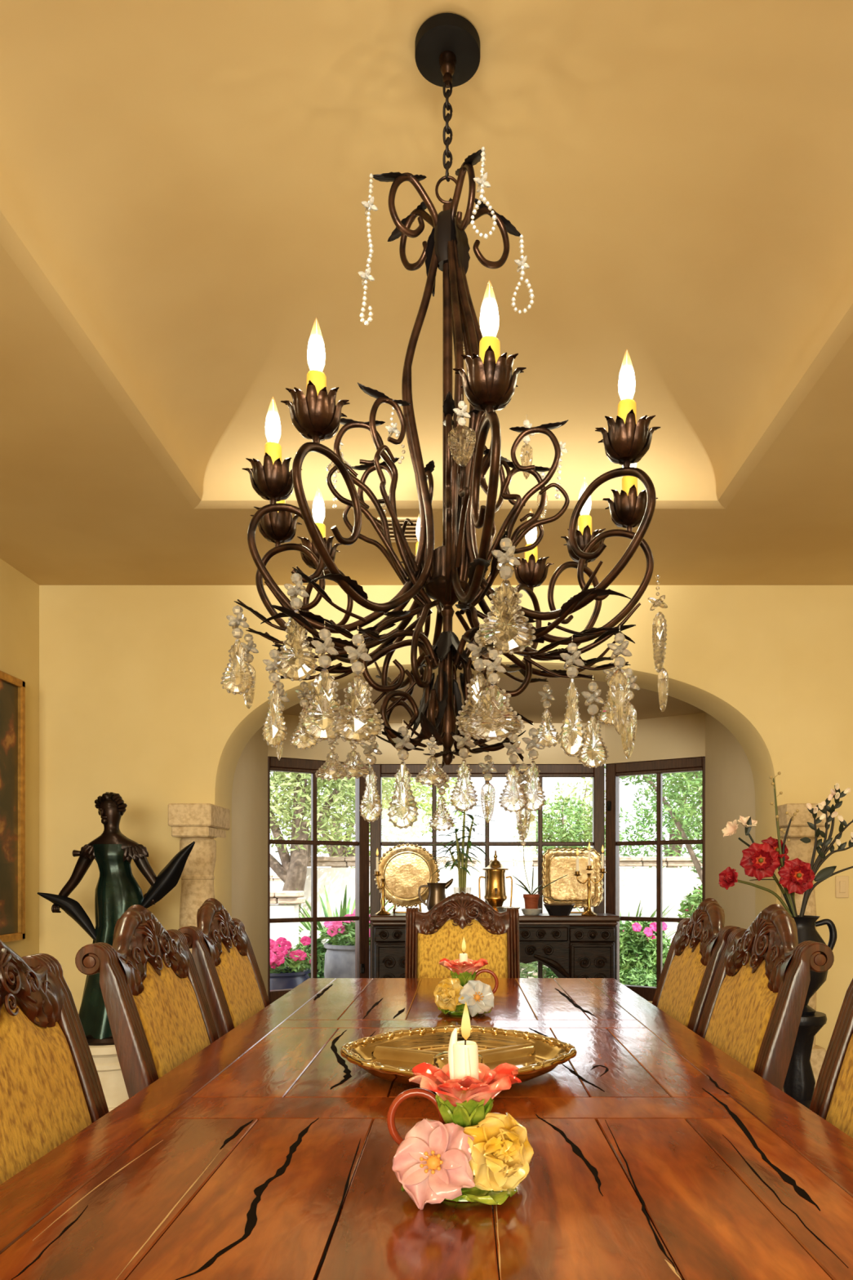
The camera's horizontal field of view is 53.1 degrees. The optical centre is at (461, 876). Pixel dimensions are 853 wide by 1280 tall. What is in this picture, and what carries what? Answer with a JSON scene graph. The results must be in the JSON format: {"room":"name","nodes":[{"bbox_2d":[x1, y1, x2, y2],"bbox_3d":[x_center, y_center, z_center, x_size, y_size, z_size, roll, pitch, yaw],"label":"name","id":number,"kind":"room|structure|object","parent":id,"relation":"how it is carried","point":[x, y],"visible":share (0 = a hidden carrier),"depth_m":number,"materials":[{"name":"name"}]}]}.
{"room":"dining room","nodes":[
{"label":"dining room","id":0,"kind":"room"},
{"bbox_2d":[0,558,39,957],"bbox_3d":[-2.480,-0.280,-0.600,0.200,2.900,10.900,0,0,0],"label":"wall","id":1,"kind":"structure","parent":0,"point":[19,594],"depth_m":4.69,"materials":[{"name":"paint"}]},
{"bbox_2d":[0,670,25,942],"bbox_3d":[-2.358,-0.352,3.938,0.044,1.385,1.275,0,0,0],"label":"painting","id":2,"kind":"object","parent":1,"relation":"attached to","point":[12,689],"visible":1,"depth_m":4.48,"materials":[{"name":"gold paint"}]},
{"bbox_2d":[231,724,267,995],"bbox_3d":[-1.500,-0.015,5.705,0.160,2.370,1.110,0,0,0],"label":"wall","id":3,"kind":"structure","parent":0,"point":[250,783],"depth_m":5.78,"materials":[{"name":"paint"}]},
{"bbox_2d":[0,0,852,585],"bbox_3d":[0.185,-1.795,-0.620,5.330,0.310,10.960,0,0,0],"label":"ceiling","id":4,"kind":"structure","parent":0,"point":[184,184],"depth_m":2.63,"materials":[{"name":"paint"}]},
{"bbox_2d":[377,517,420,542],"bbox_3d":[-0.265,-1.634,4.030,0.240,0.015,0.270,0,0,0],"label":"ceiling vent","id":5,"kind":"object","parent":4,"relation":"in","point":[411,532],"visible":0.21,"depth_m":4.02,"materials":[{"name":"beige metal"}]},
{"bbox_2d":[220,13,668,845],"bbox_3d":[-0.045,-1.022,2.008,1.027,1.855,1.078,0,0,0],"label":"chandelier","id":6,"kind":"object","parent":4,"relation":"hanging from","point":[447,45],"visible":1,"depth_m":1.93,"materials":[{"name":"black metal"}]},
{"bbox_2d":[39,585,852,1050],"bbox_3d":[0.185,-0.280,4.990,5.330,2.900,0.360,0,0,0],"label":"wall","id":7,"kind":"structure","parent":0,"point":[134,704],"depth_m":4.81,"materials":[{"name":"paint"}]},
{"bbox_2d":[835,875,848,897],"bbox_3d":[2.145,0.060,4.802,0.075,0.125,0.016,0,0,0],"label":"light switch","id":8,"kind":"object","parent":7,"relation":"attached to","point":[842,882],"visible":1,"depth_m":4.80,"materials":[{"name":"beige plastic"}]},
{"bbox_2d":[267,712,705,1004],"bbox_3d":[0.187,-0.015,6.555,3.380,2.370,0.590,0,0,0],"label":"wall","id":9,"kind":"structure","parent":0,"point":[679,736],"depth_m":6.55,"materials":[{"name":"paint"}]},
{"bbox_2d":[267,756,368,1004],"bbox_3d":[-1.086,0.035,6.504,0.824,1.830,0.123,0,0,-31],"label":"window","id":10,"kind":"structure","parent":9,"relation":"in","point":[361,843],"depth_m":6.49,"materials":[{"name":"brown wood"}]},
{"bbox_2d":[369,764,604,977],"bbox_3d":[0.204,0.035,6.740,1.843,1.830,0.090,0,0,0],"label":"window","id":11,"kind":"structure","parent":9,"relation":"in","point":[383,771],"depth_m":6.70,"materials":[{"name":"brown wood"}]},
{"bbox_2d":[605,756,705,1000],"bbox_3d":[1.476,0.035,6.503,0.791,1.830,0.123,0,0,33],"label":"window","id":12,"kind":"structure","parent":9,"relation":"in","point":[613,771],"depth_m":6.53,"materials":[{"name":"brown wood"}]},
{"bbox_2d":[282,676,706,723],"bbox_3d":[0.185,-1.260,5.920,3.210,0.120,1.540,0,0,0],"label":"ceiling","id":13,"kind":"structure","parent":0,"point":[528,704],"depth_m":5.92,"materials":[{"name":"beige paint"}]},
{"bbox_2d":[705,712,755,928],"bbox_3d":[1.870,-0.015,5.705,0.160,2.370,1.110,0,0,0],"label":"wall","id":14,"kind":"structure","parent":0,"point":[730,790],"depth_m":5.75,"materials":[{"name":"paint"}]},
{"bbox_3d":[0.200,1.220,0.300,6.600,0.100,13.200,0,0,0],"label":"floor","id":15,"kind":"structure","parent":0,"visible":0},
{"bbox_2d":[0,939,108,1184],"bbox_3d":[-0.486,0.623,1.300,0.619,1.112,0.536,0,0,0],"label":"dining chair","id":16,"kind":"object","parent":15,"relation":"on","point":[51,1088],"visible":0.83,"depth_m":1.38,"materials":[{"name":"brown wood"}]},
{"bbox_2d":[0,998,92,1184],"bbox_3d":[-0.670,0.425,1.300,0.168,0.490,0.400,0,0,0],"label":"cushion","id":17,"kind":"object","parent":16,"relation":"on","point":[46,1083],"depth_m":1.35,"materials":[{"name":"yellow fabric"}]},
{"bbox_2d":[88,1044,128,1111],"bbox_3d":[-1.769,0.994,4.300,0.430,0.353,0.430,0,0,0],"label":"pedestal","id":18,"kind":"object","parent":15,"relation":"on","point":[105,1059],"visible":0.17,"depth_m":4.13,"materials":[{"name":"white stone"}]},
{"bbox_2d":[36,791,195,1045],"bbox_3d":[-1.716,0.196,4.275,0.714,1.242,0.379,0,0,26],"label":"statue","id":19,"kind":"object","parent":18,"relation":"on","point":[117,889],"visible":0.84,"depth_m":4.25,"materials":[{"name":"green metal"}]},
{"bbox_2d":[75,904,218,1098],"bbox_3d":[-0.486,0.623,2.000,0.619,1.112,0.536,0,0,0],"label":"dining chair","id":20,"kind":"object","parent":15,"relation":"on","point":[159,1014],"visible":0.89,"depth_m":1.89,"materials":[{"name":"brown wood"}]},
{"bbox_2d":[132,958,210,1078],"bbox_3d":[-0.670,0.425,2.000,0.168,0.490,0.400,0,0,0],"label":"cushion","id":21,"kind":"object","parent":20,"relation":"on","point":[168,1002],"depth_m":1.97,"materials":[{"name":"yellow fabric"}]},
{"bbox_2d":[168,803,230,953],"bbox_3d":[-1.485,0.386,4.850,0.235,1.568,0.400,0,0,0],"label":"stone column","id":22,"kind":"structure","parent":15,"relation":"on","point":[198,823],"depth_m":4.72,"materials":[{"name":"beige stone"}]},
{"bbox_2d":[177,897,270,1038],"bbox_3d":[-0.486,0.623,2.600,0.619,1.112,0.536,0,0,0],"label":"dining chair","id":23,"kind":"object","parent":15,"relation":"on","point":[229,974],"visible":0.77,"depth_m":2.50,"materials":[{"name":"brown wood"}]},
{"bbox_2d":[214,940,264,1027],"bbox_3d":[-0.670,0.425,2.600,0.168,0.490,0.400,0,0,0],"label":"cushion","id":24,"kind":"object","parent":23,"relation":"on","point":[236,971],"depth_m":2.57,"materials":[{"name":"yellow fabric"}]},
{"bbox_2d":[0,977,852,1279],"bbox_3d":[0.000,0.785,1.845,1.199,0.771,3.009,0,0,0],"label":"dining table","id":25,"kind":"object","parent":15,"relation":"on","point":[267,1153],"visible":0.85,"depth_m":1.16,"materials":[{"name":"brown wood"}]},
{"bbox_2d":[340,1024,577,1086],"bbox_3d":[-0.007,0.373,1.752,0.458,0.052,0.459,0,0,41],"label":"serving tray","id":26,"kind":"object","parent":25,"relation":"on","point":[390,1055],"visible":0.66,"depth_m":1.81,"materials":[{"name":"gold metal"}]},
{"bbox_2d":[386,1062,533,1209],"bbox_3d":[-0.002,0.323,1.088,0.184,0.155,0.163,0,0,0],"label":"candlestick","id":27,"kind":"object","parent":25,"relation":"on","point":[473,1153],"visible":0.99,"depth_m":1.04,"materials":[{"name":"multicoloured ceramic"}]},
{"bbox_2d":[448,1002,479,1079],"bbox_3d":[0.004,0.224,1.091,0.035,0.128,0.034,0,0,39],"label":"candle","id":28,"kind":"object","parent":27,"relation":"in","point":[463,1055],"visible":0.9,"depth_m":1.08,"materials":[{"name":"white wax"}]},
{"bbox_2d":[408,1062,521,1106],"bbox_3d":[0.005,0.274,1.091,0.140,0.058,0.156,0,0,0],"label":"cup","id":29,"kind":"object","parent":27,"relation":"on","point":[467,1091],"depth_m":1.06,"materials":[{"name":"red ceramic"}]},
{"bbox_2d":[433,958,498,1017],"bbox_3d":[0.015,0.321,2.486,0.176,0.158,0.168,0,0,14],"label":"candlestick","id":30,"kind":"object","parent":25,"relation":"on","point":[451,994],"visible":0.97,"depth_m":2.44,"materials":[{"name":"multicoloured ceramic"}]},
{"bbox_2d":[438,958,488,974],"bbox_3d":[0.006,0.272,2.489,0.143,0.059,0.159,0,0,0],"label":"cup","id":31,"kind":"object","parent":30,"relation":"on","point":[455,967],"depth_m":2.46,"materials":[{"name":"red ceramic"}]},
{"bbox_2d":[459,936,467,962],"bbox_3d":[0.007,0.229,2.489,0.026,0.113,0.026,0,0,0],"label":"candle","id":32,"kind":"object","parent":30,"relation":"in","point":[463,957],"visible":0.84,"depth_m":2.48,"materials":[{"name":"white wax"}]},
{"bbox_2d":[404,891,519,978],"bbox_3d":[0.005,0.623,3.542,0.536,1.112,0.619,0,0,0],"label":"dining chair","id":33,"kind":"object","parent":15,"relation":"on","point":[435,935],"visible":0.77,"depth_m":3.75,"materials":[{"name":"brown wood"}]},
{"bbox_2d":[417,919,507,978],"bbox_3d":[0.005,0.425,3.725,0.400,0.490,0.168,0,0,0],"label":"cushion","id":34,"kind":"object","parent":33,"relation":"on","point":[437,940],"depth_m":3.73,"materials":[{"name":"yellow fabric"}]},
{"bbox_2d":[368,913,620,980],"bbox_3d":[0.236,0.725,6.220,1.778,0.890,0.481,0,0,0],"label":"sideboard","id":35,"kind":"object","parent":15,"relation":"on","point":[574,945],"visible":0.38,"depth_m":6.03,"materials":[{"name":"brown wood"}]},
{"bbox_2d":[373,848,391,915],"bbox_3d":[-0.568,0.037,6.180,0.116,0.485,0.115,0,0,27],"label":"candlestick","id":36,"kind":"object","parent":35,"relation":"on","point":[383,912],"visible":1,"depth_m":6.17,"materials":[{"name":"gold metal"}]},
{"bbox_2d":[374,842,439,914],"bbox_3d":[-0.401,0.014,6.335,0.487,0.528,0.225,0,0,0],"label":"round tray","id":37,"kind":"object","parent":35,"relation":"on","point":[404,868],"visible":0.76,"depth_m":6.35,"materials":[{"name":"gold metal"}]},
{"bbox_2d":[417,878,453,911],"bbox_3d":[-0.181,0.147,6.143,0.221,0.265,0.150,0,0,30],"label":"pitcher","id":38,"kind":"object","parent":35,"relation":"on","point":[437,894],"visible":0.84,"depth_m":6.09,"materials":[{"name":"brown metal"}]},
{"bbox_2d":[427,800,500,893],"bbox_3d":[0.001,-0.140,6.168,0.510,0.838,0.407,0,0,13],"label":"bamboo plant","id":39,"kind":"object","parent":35,"relation":"on","point":[462,872],"visible":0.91,"depth_m":6.16,"materials":[{"name":"green plant"}]},
{"bbox_2d":[478,849,512,912],"bbox_3d":[0.254,0.043,6.310,0.230,0.475,0.230,0,0,45],"label":"urn","id":40,"kind":"object","parent":35,"relation":"on","point":[495,895],"visible":0.87,"depth_m":6.26,"materials":[{"name":"gold metal"}]},
{"bbox_2d":[496,906,519,912],"bbox_3d":[0.334,0.250,6.090,0.176,0.058,0.176,0,0,0],"label":"glass bowl","id":41,"kind":"object","parent":35,"relation":"on","point":[501,909],"visible":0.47,"depth_m":6.05,"materials":[{"name":"clear glass"}]},
{"bbox_2d":[511,813,566,915],"bbox_3d":[0.558,-0.085,6.140,0.406,0.728,0.150,0,0,0],"label":"potted plant","id":42,"kind":"object","parent":35,"relation":"on","point":[531,900],"visible":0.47,"depth_m":6.11,"materials":[{"name":"green plant"}]},
{"bbox_2d":[543,903,574,915],"bbox_3d":[0.699,0.238,6.090,0.207,0.083,0.207,0,0,22],"label":"bowl","id":43,"kind":"object","parent":35,"relation":"on","point":[553,909],"visible":1,"depth_m":6.02,"materials":[{"name":"black ceramic"}]},
{"bbox_2d":[541,847,603,913],"bbox_3d":[0.821,0.032,6.315,0.457,0.491,0.225,0,0,0],"label":"tray","id":44,"kind":"object","parent":35,"relation":"on","point":[557,863],"visible":0.87,"depth_m":6.33,"materials":[{"name":"gold metal"}]},
{"bbox_2d":[573,842,606,915],"bbox_3d":[0.916,0.018,6.080,0.236,0.525,0.116,0,0,0],"label":"candelabrum","id":45,"kind":"object","parent":35,"relation":"on","point":[588,913],"visible":1,"depth_m":6.06,"materials":[{"name":"gold metal"}]},
{"bbox_2d":[652,897,740,1033],"bbox_3d":[0.486,0.623,2.610,0.619,1.112,0.536,0,0,0],"label":"dining chair","id":46,"kind":"object","parent":15,"relation":"on","point":[699,942],"visible":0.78,"depth_m":2.54,"materials":[{"name":"yellow fabric"}]},
{"bbox_2d":[657,940,706,1026],"bbox_3d":[0.670,0.425,2.610,0.168,0.490,0.400,0,0,0],"label":"cushion","id":47,"kind":"object","parent":46,"relation":"on","point":[682,979],"depth_m":2.58,"materials":[{"name":"yellow fabric"}]},
{"bbox_2d":[696,903,834,1090],"bbox_3d":[0.478,0.623,2.045,0.619,1.112,0.536,0,0,0],"label":"dining chair","id":48,"kind":"object","parent":15,"relation":"on","point":[753,1011],"visible":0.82,"depth_m":1.94,"materials":[{"name":"brown wood"}]},
{"bbox_2d":[704,956,777,1071],"bbox_3d":[0.662,0.425,2.045,0.168,0.490,0.400,0,0,0],"label":"cushion","id":49,"kind":"object","parent":48,"relation":"on","point":[744,1001],"depth_m":2.01,"materials":[{"name":"yellow fabric"}]},
{"bbox_2d":[775,803,830,1088],"bbox_3d":[1.895,0.386,4.850,0.235,1.568,0.400,0,0,0],"label":"stone column","id":50,"kind":"structure","parent":15,"relation":"on","point":[799,828],"depth_m":4.70,"materials":[{"name":"beige stone"}]},
{"bbox_2d":[783,1011,827,1108],"bbox_3d":[1.601,0.910,4.050,0.334,0.520,0.334,0,0,-21],"label":"pedestal","id":51,"kind":"object","parent":15,"relation":"on","point":[799,1084],"visible":0.39,"depth_m":3.99,"materials":[{"name":"black"}]},
{"bbox_2d":[718,771,852,1015],"bbox_3d":[1.611,0.077,4.047,0.735,1.144,0.281,0,0,-18],"label":"flower vase","id":52,"kind":"object","parent":51,"relation":"on","point":[760,861],"visible":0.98,"depth_m":4.03,"materials":[{"name":"black"}]},
{"bbox_2d":[808,978,852,1137],"bbox_3d":[0.486,0.623,1.320,0.619,1.112,0.536,0,0,0],"label":"dining chair","id":53,"kind":"object","parent":15,"relation":"on","point":[832,1100],"visible":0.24,"depth_m":1.52,"materials":[{"name":"brown wood"}]},
{"bbox_2d":[826,1034,852,1137],"bbox_3d":[0.670,0.425,1.320,0.168,0.490,0.400,0,0,0],"label":"cushion","id":54,"kind":"object","parent":53,"relation":"on","point":[839,1079],"depth_m":1.48,"materials":[{"name":"yellow fabric"}]},
{"label":"outside","id":55,"kind":"structure","parent":0,"visible":0},
{"bbox_3d":[0.000,1.280,17.000,44.000,0.100,21.000,0,0,0],"label":"ground","id":56,"kind":"structure","parent":55,"visible":0},
{"bbox_2d":[270,874,302,937],"bbox_3d":[0.514,0.600,16.500,17.101,1.260,0.360,0,0,0],"label":"wall","id":57,"kind":"structure","parent":56,"relation":"on","point":[274,886],"depth_m":16.38,"materials":[{"name":"white paint"}]},
{"bbox_2d":[270,890,305,967],"bbox_3d":[-2.616,0.690,8.600,2.039,1.080,0.360,0,0,0],"label":"wall","id":58,"kind":"structure","parent":56,"relation":"on","point":[277,930],"depth_m":8.47,"materials":[{"name":"white paint"}]},
{"bbox_2d":[270,935,311,990],"bbox_3d":[-1.567,0.878,7.349,0.600,0.705,0.569,0,0,-35],"label":"flower pot","id":59,"kind":"object","parent":56,"relation":"on","point":[282,976],"visible":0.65,"depth_m":7.19,"materials":[{"name":"blue"}]},
{"bbox_2d":[293,896,311,930],"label":"spiky plant","id":60,"kind":"object","parent":56,"relation":"on","point":[308,915],"depth_m":9.39,"materials":[{"name":"green plant"}]},
{"bbox_2d":[288,925,339,977],"bbox_3d":[-1.360,0.855,8.267,0.605,0.756,0.362,0,0,0],"label":"bush","id":61,"kind":"object","parent":56,"relation":"on","point":[321,950],"visible":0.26,"depth_m":8.19,"materials":[{"name":"green plant"}]},
{"bbox_2d":[316,884,355,929],"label":"spiky plant","id":62,"kind":"object","parent":56,"relation":"on","point":[344,911],"depth_m":9.95,"materials":[{"name":"green plant"}]},
{"bbox_2d":[319,908,369,978],"bbox_3d":[-0.947,0.761,7.746,0.732,0.938,0.632,0,0,0],"label":"flower pot","id":63,"kind":"object","parent":56,"relation":"on","point":[340,955],"visible":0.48,"depth_m":7.53,"materials":[{"name":"grey ceramic"}]},
{"bbox_2d":[270,764,427,915],"bbox_3d":[-2.319,-0.855,10.860,3.849,4.243,2.481,0,0,0],"label":"tree","id":64,"kind":"object","parent":56,"relation":"on","point":[292,871],"visible":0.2,"depth_m":10.48,"materials":[{"name":"green plant"}]},
{"bbox_2d":[270,771,473,867],"bbox_3d":[-1.794,-0.581,13.497,4.106,3.684,2.534,0,0,0],"label":"tree","id":65,"kind":"object","parent":56,"relation":"on","point":[342,851],"visible":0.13,"depth_m":13.39,"materials":[{"name":"green plant"}]},
{"bbox_2d":[302,856,702,973],"bbox_3d":[2.004,0.490,11.000,8.121,1.480,0.360,0,0,0],"label":"wall","id":66,"kind":"structure","parent":56,"relation":"on","point":[637,885],"depth_m":10.88,"materials":[{"name":"white paint"}]},
{"bbox_2d":[520,960,558,978],"bbox_3d":[0.678,0.926,8.399,1.304,0.698,0.735,0,0,0],"label":"bush","id":67,"kind":"object","parent":56,"relation":"on","point":[532,966],"visible":0.09,"depth_m":8.23,"materials":[{"name":"green plant"}]},
{"bbox_2d":[515,777,605,853],"bbox_3d":[2.344,-0.488,18.984,2.340,3.499,2.048,0,0,0],"label":"tree","id":68,"kind":"object","parent":56,"relation":"on","point":[588,784],"visible":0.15,"depth_m":18.84,"materials":[{"name":"green plant"}]},
{"bbox_2d":[511,795,625,862],"bbox_3d":[1.533,0.035,12.312,1.641,2.434,1.126,0,0,0],"label":"shrub","id":69,"kind":"object","parent":56,"relation":"on","point":[587,828],"visible":0.57,"depth_m":12.15,"materials":[{"name":"green plant"}]},
{"bbox_2d":[619,966,656,986],"bbox_3d":[1.504,1.027,7.414,0.662,0.497,0.517,0,0,0],"label":"bush","id":70,"kind":"object","parent":56,"relation":"on","point":[632,979],"visible":0.16,"depth_m":7.37,"materials":[{"name":"green plant"}]},
{"bbox_2d":[635,901,642,916],"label":"spiky plant","id":71,"kind":"object","parent":56,"relation":"on","point":[637,914],"depth_m":9.20,"materials":[{"name":"green plant"}]},
{"bbox_2d":[619,920,671,983],"bbox_3d":[1.677,0.810,8.105,0.722,0.847,0.479,0,0,0],"label":"bush","id":72,"kind":"object","parent":56,"relation":"on","point":[637,944],"visible":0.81,"depth_m":7.98,"materials":[{"name":"green plant"}]},
{"bbox_2d":[604,765,702,885],"bbox_3d":[2.565,-0.353,9.333,2.363,3.205,1.583,0,0,36],"label":"leafy tree","id":73,"kind":"object","parent":56,"relation":"on","point":[696,783],"visible":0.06,"depth_m":9.12,"materials":[{"name":"green plant"}]},
{"bbox_2d":[650,909,656,917],"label":"spiky plant","id":74,"kind":"object","parent":56,"relation":"on","point":[653,914],"depth_m":9.18,"materials":[{"name":"green plant"}]},
{"bbox_2d":[619,773,702,867],"bbox_3d":[3.767,-0.725,14.394,2.746,3.963,2.070,0,0,0],"label":"leafy tree","id":75,"kind":"object","parent":56,"relation":"on","point":[673,850],"visible":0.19,"depth_m":14.11,"materials":[{"name":"green plant"}]},
{"bbox_2d":[662,902,675,923],"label":"spiky plant","id":76,"kind":"object","parent":56,"relation":"on","point":[664,912],"depth_m":9.46,"materials":[{"name":"green plant"}]},
{"bbox_2d":[665,926,676,939],"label":"spiky plant","id":77,"kind":"object","parent":56,"relation":"on","point":[670,926],"depth_m":9.56,"materials":[{"name":"green plant"}]},
{"bbox_2d":[676,885,702,924],"bbox_3d":[2.397,0.655,8.293,0.636,1.153,0.540,0,0,0],"label":"bush","id":78,"kind":"object","parent":56,"relation":"on","point":[694,900],"visible":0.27,"depth_m":8.25,"materials":[{"name":"green plant"}]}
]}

